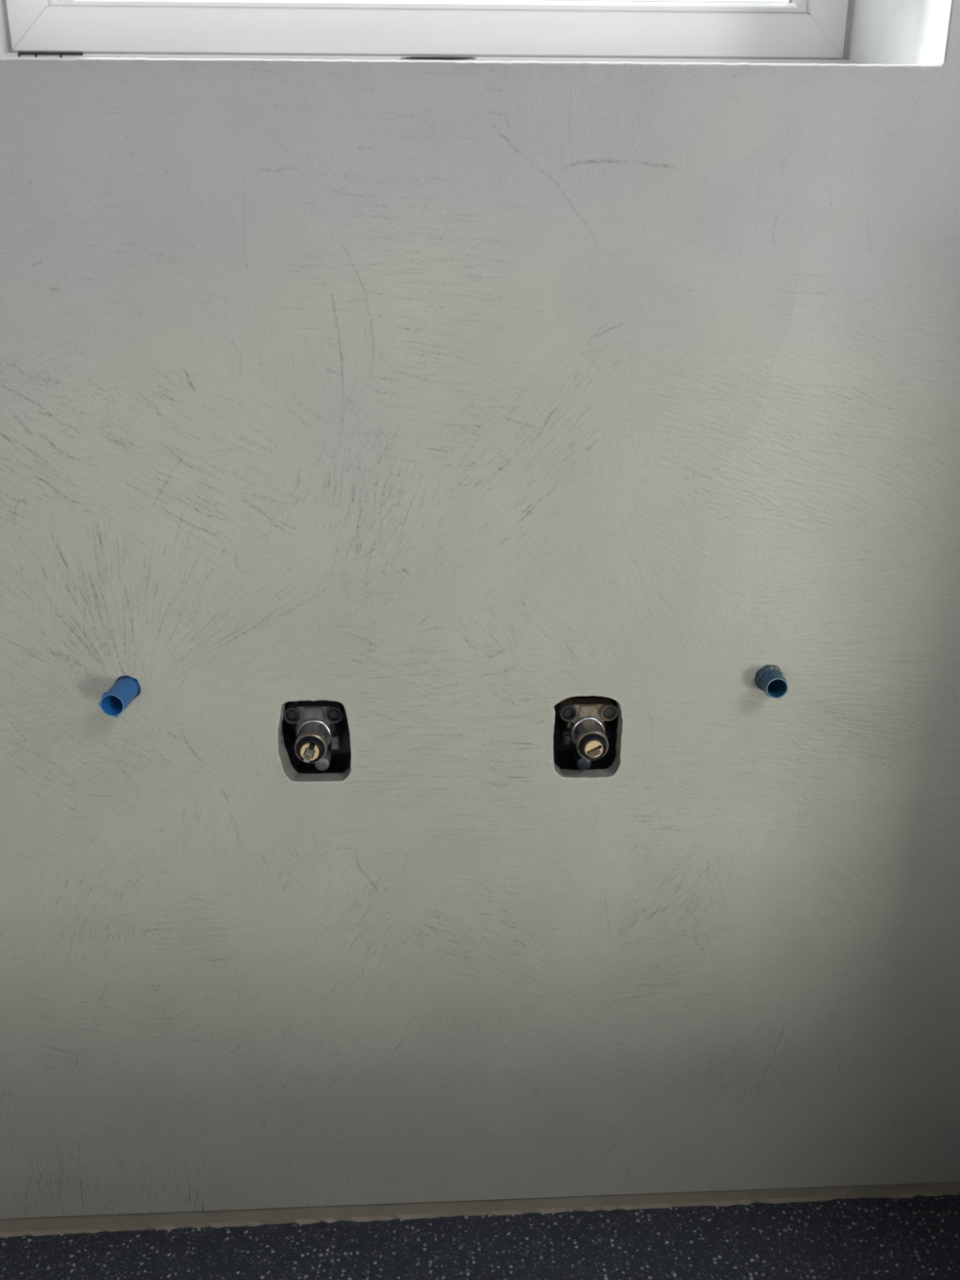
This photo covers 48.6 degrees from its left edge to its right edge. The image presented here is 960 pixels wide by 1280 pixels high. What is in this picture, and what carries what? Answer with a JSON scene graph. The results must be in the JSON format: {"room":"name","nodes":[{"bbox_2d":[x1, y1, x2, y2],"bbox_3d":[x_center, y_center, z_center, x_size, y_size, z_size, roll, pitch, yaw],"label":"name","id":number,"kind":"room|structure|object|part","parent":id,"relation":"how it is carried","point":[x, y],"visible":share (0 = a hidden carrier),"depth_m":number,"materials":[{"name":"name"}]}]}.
{"room":"building under construction","nodes":[
{"label":"building under construction","id":0,"kind":"room"},
{"bbox_2d":[0,0,959,1219],"bbox_3d":[0.145,-0.639,0.683,3.500,2.550,0.241,-1,19,-2],"label":"wall","id":1,"kind":"structure","parent":0,"point":[448,406],"depth_m":0.77,"materials":[{"name":"paint"}]},
{"bbox_2d":[0,0,8,57],"bbox_3d":[-0.352,-0.601,0.677,0.006,0.451,0.238,-1,19,-2],"label":"trim","id":2,"kind":"structure","parent":1,"relation":"attached to","point":[3,43],"depth_m":0.78,"materials":[{"name":"white paint"}]},
{"bbox_2d":[97,675,140,717],"bbox_3d":[-0.257,0.039,0.764,0.018,0.018,0.044,0,20,1],"label":"plug","id":3,"kind":"object","parent":1,"relation":"attached to","point":[118,697],"visible":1,"depth_m":0.75,"materials":[{"name":"blue plastic"}]},
{"bbox_2d":[281,700,351,773],"bbox_3d":[-0.124,0.071,0.807,0.054,0.068,0.069,-1,19,-2],"label":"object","id":4,"kind":"object","parent":1,"relation":"attached to","point":[316,735],"visible":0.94,"depth_m":0.81,"materials":[{"name":"metal"}]},
{"bbox_2d":[286,710,298,721],"bbox_3d":[-0.141,0.057,0.802,0.010,0.009,0.003,-1,19,-2],"label":"screw","id":5,"kind":"object","parent":4,"relation":"attached to","point":[291,715],"depth_m":0.80,"materials":[{"name":"grey metal"}]},
{"bbox_3d":[-0.126,0.064,0.821,0.044,0.040,0.030,-1,19,-2],"label":"mounting plate","id":6,"kind":"part","parent":4,"relation":"part of","materials":[{"name":"silver metal"}]},
{"bbox_2d":[327,709,340,720],"bbox_3d":[-0.110,0.056,0.803,0.010,0.009,0.003,-1,19,-2],"label":"screw","id":7,"kind":"object","parent":4,"relation":"attached to","point":[332,714],"depth_m":0.80,"materials":[{"name":"grey metal"}]},
{"bbox_2d":[1,0,852,64],"bbox_3d":[-0.036,-0.629,0.767,0.634,0.444,0.065,-1,19,-2],"label":"window","id":8,"kind":"structure","parent":1,"relation":"in","point":[789,31],"depth_m":0.79,"materials":[{"name":"white plastic"}]},
{"bbox_2d":[0,57,942,66],"bbox_3d":[-0.032,-0.376,0.730,0.632,0.011,0.170,-1,19,-2],"label":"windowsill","id":9,"kind":"structure","parent":1,"relation":"attached to","point":[1,58],"depth_m":0.65,"materials":[{"name":"white paint"}]},
{"bbox_2d":[0,1182,959,1237],"bbox_3d":[0.149,0.500,0.973,3.500,0.064,0.038,-1,19,-2],"label":"baseboard","id":10,"kind":"structure","parent":1,"relation":"attached to","point":[40,1226],"depth_m":0.95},
{"bbox_2d":[553,695,618,769],"bbox_3d":[0.080,0.068,0.815,0.053,0.069,0.068,-1,19,-2],"label":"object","id":11,"kind":"object","parent":1,"relation":"attached to","point":[585,731],"visible":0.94,"depth_m":0.81,"materials":[{"name":"metal"}]},
{"bbox_2d":[562,707,574,719],"bbox_3d":[0.067,0.056,0.810,0.010,0.009,0.003,-1,19,-2],"label":"screw","id":12,"kind":"object","parent":11,"relation":"attached to","point":[567,713],"depth_m":0.81,"materials":[{"name":"grey metal"}]},
{"bbox_3d":[0.082,0.063,0.830,0.044,0.040,0.030,-1,19,-2],"label":"mounting plate","id":13,"kind":"part","parent":11,"relation":"part of","materials":[{"name":"silver metal"}]},
{"bbox_2d":[603,706,615,718],"bbox_3d":[0.098,0.055,0.811,0.010,0.009,0.003,-1,19,-2],"label":"screw","id":14,"kind":"object","parent":11,"relation":"attached to","point":[608,712],"depth_m":0.81,"materials":[{"name":"grey metal"}]},
{"bbox_2d":[755,665,788,698],"bbox_3d":[0.214,0.029,0.786,0.020,0.021,0.034,-1,19,-2],"label":"plug","id":15,"kind":"object","parent":1,"relation":"attached to","point":[770,679],"visible":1,"depth_m":0.78,"materials":[{"name":"teal plastic"}]},
{"bbox_2d":[846,0,952,64],"bbox_3d":[0.287,-0.609,0.701,0.006,0.451,0.238,-1,19,-2],"label":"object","id":16,"kind":"structure","parent":1,"relation":"attached to","point":[882,32],"depth_m":0.72,"materials":[{"name":"white paint"}]},
{"bbox_2d":[0,1194,959,1279],"bbox_3d":[0.192,0.888,-0.052,3.500,0.100,2.250,-1,19,-2],"label":"floor","id":17,"kind":"structure","parent":0,"point":[916,1237],"depth_m":0.92,"materials":[{"name":"carpet"}]}
]}

